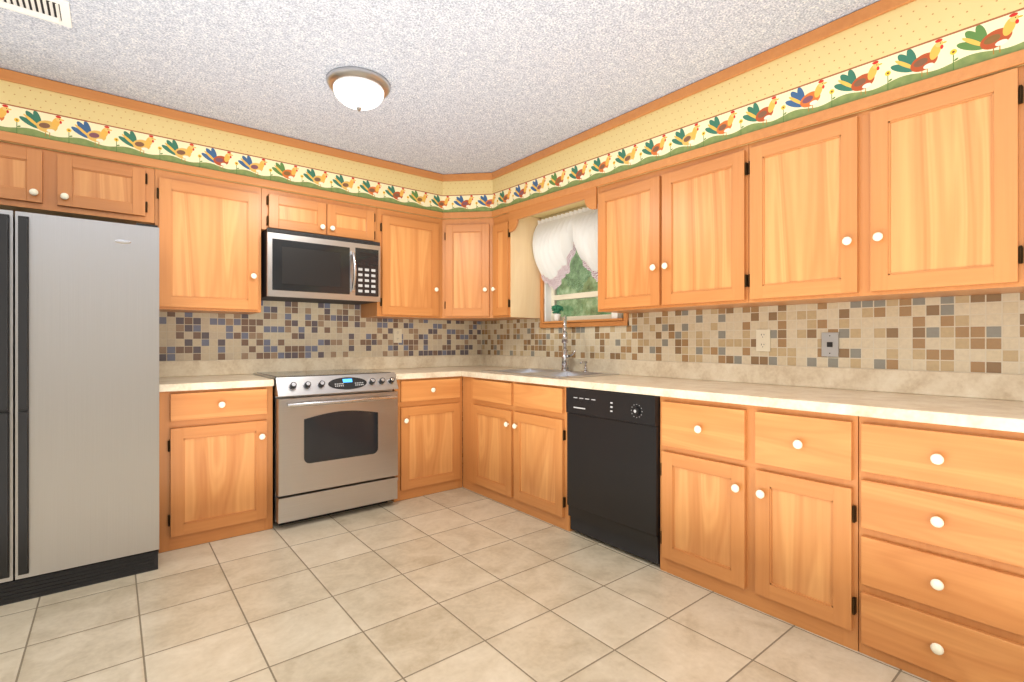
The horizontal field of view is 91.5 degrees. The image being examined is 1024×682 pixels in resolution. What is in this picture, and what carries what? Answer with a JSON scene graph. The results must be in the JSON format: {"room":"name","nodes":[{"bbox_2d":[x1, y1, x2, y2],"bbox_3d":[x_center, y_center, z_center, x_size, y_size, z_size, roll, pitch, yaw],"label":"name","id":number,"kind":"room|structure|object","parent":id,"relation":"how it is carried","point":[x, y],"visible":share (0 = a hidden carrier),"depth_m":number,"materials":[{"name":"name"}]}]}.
{"room":"kitchen","nodes":[
{"label":"kitchen","id":0,"kind":"room"},
{"bbox_2d":[159,300,481,463],"bbox_3d":[-2.462,-0.113,2.979,5.700,2.460,0.100,0,0,-39],"label":"wall","id":1,"kind":"structure","parent":0,"point":[281,330],"depth_m":3.67,"materials":[{"name":"tile"}]},
{"bbox_2d":[0,142,154,224],"bbox_3d":[-2.476,-0.828,2.668,0.908,0.310,0.364,0,0,-39],"label":"upper cabinet","id":2,"kind":"object","parent":1,"relation":"attached to","point":[41,181],"visible":1,"depth_m":2.63,"materials":[{"name":"brown wood"}]},
{"bbox_2d":[154,169,260,313],"bbox_3d":[-1.904,-0.583,3.126,0.553,0.800,0.364,0,0,-39],"label":"upper cabinet","id":3,"kind":"object","parent":1,"relation":"attached to","point":[209,245],"visible":0.85,"depth_m":3.00,"materials":[{"name":"brown wood"}]},
{"bbox_2d":[261,188,376,241],"bbox_3d":[-1.383,-0.850,3.543,0.778,0.266,0.364,0,0,-39],"label":"upper cabinet","id":4,"kind":"object","parent":1,"relation":"attached to","point":[282,210],"visible":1,"depth_m":3.40,"materials":[{"name":"brown wood"}]},
{"bbox_2d":[261,228,379,304],"bbox_3d":[-1.352,-0.498,3.506,0.750,0.430,0.458,0,0,-39],"label":"microwave","id":5,"kind":"object","parent":4,"relation":"attached to","point":[296,266],"visible":1,"depth_m":3.34,"materials":[{"name":"metal"}]},
{"bbox_2d":[393,329,401,342],"bbox_3d":[-0.944,-0.043,4.124,0.072,0.116,0.008,0,0,-39],"label":"electrical outlet","id":6,"kind":"object","parent":1,"relation":"attached to","point":[397,335],"visible":1,"depth_m":4.12,"materials":[{"name":"beige plastic"}]},
{"bbox_2d":[361,208,441,319],"bbox_3d":[-0.863,-0.583,3.961,0.553,0.800,0.364,0,0,-39],"label":"upper cabinet","id":7,"kind":"object","parent":1,"relation":"attached to","point":[410,266],"visible":0.96,"depth_m":3.84,"materials":[{"name":"brown wood"}]},
{"bbox_2d":[425,218,516,320],"bbox_3d":[-0.332,-0.583,4.230,0.608,0.800,0.608,0,0,-39],"label":"upper cabinet","id":8,"kind":"object","parent":1,"relation":"attached to","point":[467,267],"visible":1,"depth_m":4.00,"materials":[{"name":"brown wood"}]},
{"bbox_2d":[0,0,879,173],"bbox_3d":[-0.397,-1.373,0.404,5.700,0.060,6.700,0,0,-39],"label":"ceiling","id":9,"kind":"structure","parent":0,"point":[483,86],"depth_m":2.37,"materials":[{"name":"white paint"}]},
{"bbox_2d":[0,0,71,27],"bbox_3d":[-1.950,-1.333,1.942,0.350,0.016,0.202,0,0,-39],"label":"ceiling vent","id":10,"kind":"object","parent":9,"relation":"in","point":[56,11],"visible":1,"depth_m":2.00,"materials":[{"name":"white metal"}]},
{"bbox_2d":[326,67,390,111],"bbox_3d":[-0.796,-1.266,2.597,0.320,0.150,0.320,0,0,-39],"label":"dome light","id":11,"kind":"object","parent":9,"relation":"attached to","point":[359,89],"visible":1,"depth_m":2.51,"materials":[{"name":"white glass"}]},
{"bbox_2d":[0,0,1023,218],"bbox_3d":[-0.405,-1.128,0.334,5.596,0.425,6.596,0,0,-39],"label":"wall","id":12,"kind":"structure","parent":9,"relation":"attached to","point":[914,41],"depth_m":2.61,"materials":[{"name":"paper"}]},
{"bbox_2d":[0,0,915,181],"bbox_3d":[-0.429,-1.312,0.117,5.271,0.055,6.271,0,0,-39],"label":"crown molding","id":13,"kind":"structure","parent":12,"relation":"attached to","point":[860,16],"depth_m":2.76,"materials":[{"name":"brown wood"}]},
{"bbox_2d":[0,49,1023,218],"bbox_3d":[-0.429,-0.975,0.117,5.271,0.116,6.271,0,0,-39],"label":"trim","id":14,"kind":"structure","parent":12,"relation":"attached to","point":[1000,63],"depth_m":2.60,"materials":[{"name":"brown wood"}]},
{"bbox_2d":[0,464,929,681],"bbox_3d":[-0.397,1.147,0.404,5.700,0.060,6.700,0,0,-39],"label":"floor","id":15,"kind":"structure","parent":0,"point":[462,584],"depth_m":2.02,"materials":[{"name":"tile"}]},
{"bbox_2d":[0,209,158,605],"bbox_3d":[-2.317,0.276,2.461,0.898,1.682,0.849,0,0,-39],"label":"fridge","id":16,"kind":"object","parent":15,"relation":"on","point":[79,403],"visible":1,"depth_m":2.25,"materials":[{"name":"metal"}]},
{"bbox_2d":[158,386,272,552],"bbox_3d":[-1.814,0.692,3.015,0.555,0.850,0.649,0,0,-39],"label":"base cabinet","id":17,"kind":"object","parent":15,"relation":"on","point":[215,464],"visible":0.96,"depth_m":2.77,"materials":[{"name":"brown wood"}]},
{"bbox_2d":[159,371,273,391],"bbox_3d":[-1.804,0.247,3.002,0.566,0.040,0.574,0,0,-39],"label":"countertop","id":18,"kind":"structure","parent":17,"relation":"on","point":[206,380],"depth_m":2.88,"materials":[{"name":"laminate"}]},
{"bbox_2d":[253,369,398,525],"bbox_3d":[-1.253,0.665,3.384,0.762,0.903,0.716,0,0,-39],"label":"range","id":19,"kind":"object","parent":15,"relation":"on","point":[335,441],"visible":0.94,"depth_m":3.13,"materials":[{"name":"metal"}]},
{"bbox_2d":[391,376,461,501],"bbox_3d":[-0.770,0.692,3.853,0.563,0.850,0.649,0,0,-39],"label":"base cabinet","id":20,"kind":"object","parent":15,"relation":"on","point":[429,435],"visible":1,"depth_m":3.62,"materials":[{"name":"brown wood"}]},
{"bbox_2d":[463,376,572,531],"bbox_3d":[0.194,0.692,3.542,0.649,0.850,1.140,0,0,-39],"label":"base cabinet","id":21,"kind":"object","parent":15,"relation":"on","point":[514,445],"visible":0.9,"depth_m":3.26,"materials":[{"name":"brown wood"}]},
{"bbox_2d":[419,355,1023,432],"bbox_3d":[0.809,0.197,2.789,0.632,0.140,4.284,0,0,-39],"label":"countertop","id":22,"kind":"structure","parent":21,"relation":"on","point":[991,401],"depth_m":2.26,"materials":[{"name":"laminate"}]},
{"bbox_2d":[480,316,618,378],"bbox_3d":[0.242,0.107,3.500,0.540,0.581,0.840,0,0,-39],"label":"sink","id":23,"kind":"object","parent":22,"relation":"in","point":[564,372],"visible":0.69,"depth_m":3.53,"materials":[{"name":"silver metal"}]},
{"bbox_2d":[561,316,576,370],"bbox_3d":[0.382,0.016,3.593,0.178,0.400,0.179,0,0,-39],"label":"faucet","id":24,"kind":"object","parent":22,"relation":"on","point":[565,366],"depth_m":3.65,"materials":[{"name":"silver metal"}]},
{"bbox_2d":[566,387,659,563],"bbox_3d":[0.731,0.694,2.845,0.607,0.847,0.610,0,0,-39],"label":"dishwasher","id":25,"kind":"object","parent":15,"relation":"on","point":[613,468],"visible":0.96,"depth_m":2.63,"materials":[{"name":"black plastic"}]},
{"bbox_2d":[660,396,858,650],"bbox_3d":[1.198,0.692,2.289,0.649,0.850,0.830,0,0,-39],"label":"base cabinet","id":26,"kind":"object","parent":15,"relation":"on","point":[759,508],"visible":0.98,"depth_m":2.03,"materials":[{"name":"brown wood"}]},
{"bbox_2d":[859,416,1023,681],"bbox_3d":[1.605,0.692,1.781,0.649,0.850,0.470,0,0,-39],"label":"base cabinet","id":27,"kind":"object","parent":15,"relation":"on","point":[941,553],"visible":1,"depth_m":1.60,"materials":[{"name":"brown wood"}]},
{"bbox_2d":[482,206,1023,374],"bbox_3d":[1.819,-0.113,2.117,0.100,2.460,6.600,0,0,-39],"label":"wall","id":28,"kind":"structure","parent":0,"point":[976,334],"depth_m":2.45,"materials":[{"name":"tile"}]},
{"bbox_2d":[491,213,540,318],"bbox_3d":[0.023,-0.583,3.982,0.364,0.800,0.219,0,0,-39],"label":"upper cabinet","id":29,"kind":"object","parent":28,"relation":"attached to","point":[515,288],"visible":0.92,"depth_m":3.89,"materials":[{"name":"brown wood"}]},
{"bbox_2d":[509,187,597,232],"bbox_3d":[0.257,-0.905,3.466,0.019,0.155,0.876,0,0,-39],"label":"valance board","id":30,"kind":"object","parent":29,"relation":"attached to","point":[589,197],"visible":0.98,"depth_m":3.40,"materials":[{"name":"brown wood"}]},
{"bbox_2d":[542,318,622,323],"bbox_3d":[0.520,-0.146,3.678,0.090,0.016,0.798,0,0,-39],"label":"window sill","id":31,"kind":"structure","parent":28,"relation":"attached to","point":[589,320],"depth_m":3.58,"materials":[{"name":"brown wood"}]},
{"bbox_2d":[551,305,562,320],"bbox_3d":[0.351,-0.218,3.896,0.087,0.128,0.106,0,0,-39],"label":"plant","id":32,"kind":"object","parent":31,"relation":"on","point":[557,309],"visible":0.98,"depth_m":3.87,"materials":[{"name":"green plant"}]},
{"bbox_2d":[612,313,621,317],"bbox_3d":[0.723,-0.199,3.437,0.054,0.089,0.055,0,0,-39],"label":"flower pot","id":33,"kind":"object","parent":31,"relation":"on","point":[616,315],"depth_m":3.42,"materials":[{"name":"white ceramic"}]},
{"bbox_2d":[540,250,628,327],"bbox_3d":[0.540,-0.522,3.694,0.120,0.841,0.868,0,0,-39],"label":"window","id":34,"kind":"structure","parent":28,"relation":"in","point":[574,294],"depth_m":3.80,"materials":[{"name":"brown wood"}]},
{"bbox_2d":[533,207,597,289],"bbox_3d":[0.428,-0.673,3.607,0.174,0.560,0.859,0,0,-39],"label":"curtain valance","id":35,"kind":"object","parent":34,"relation":"attached to","point":[559,240],"visible":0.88,"depth_m":3.66,"materials":[{"name":"fabric"}]},
{"bbox_2d":[598,144,776,313],"bbox_3d":[0.938,-0.583,2.842,0.364,0.800,0.949,0,0,-39],"label":"upper cabinet","id":36,"kind":"object","parent":28,"relation":"attached to","point":[674,238],"visible":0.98,"depth_m":2.68,"materials":[{"name":"brown wood"}]},
{"bbox_2d":[756,329,769,351],"bbox_3d":[1.327,-0.003,2.639,0.008,0.116,0.072,0,0,-39],"label":"electrical outlet","id":37,"kind":"object","parent":28,"relation":"attached to","point":[762,339],"visible":1,"depth_m":2.64,"materials":[{"name":"beige plastic"}]},
{"bbox_2d":[822,332,838,356],"bbox_3d":[1.524,0.017,2.394,0.009,0.116,0.072,0,0,-39],"label":"outlet","id":38,"kind":"object","parent":28,"relation":"attached to","point":[830,344],"visible":1,"depth_m":2.39,"materials":[{"name":"plastic"}]},
{"bbox_2d":[748,65,1023,305],"bbox_3d":[1.524,-0.583,2.110,0.364,0.800,0.923,0,0,-39],"label":"upper cabinet","id":39,"kind":"object","parent":28,"relation":"attached to","point":[920,196],"visible":0.96,"depth_m":1.93,"materials":[{"name":"brown wood"}]}
]}

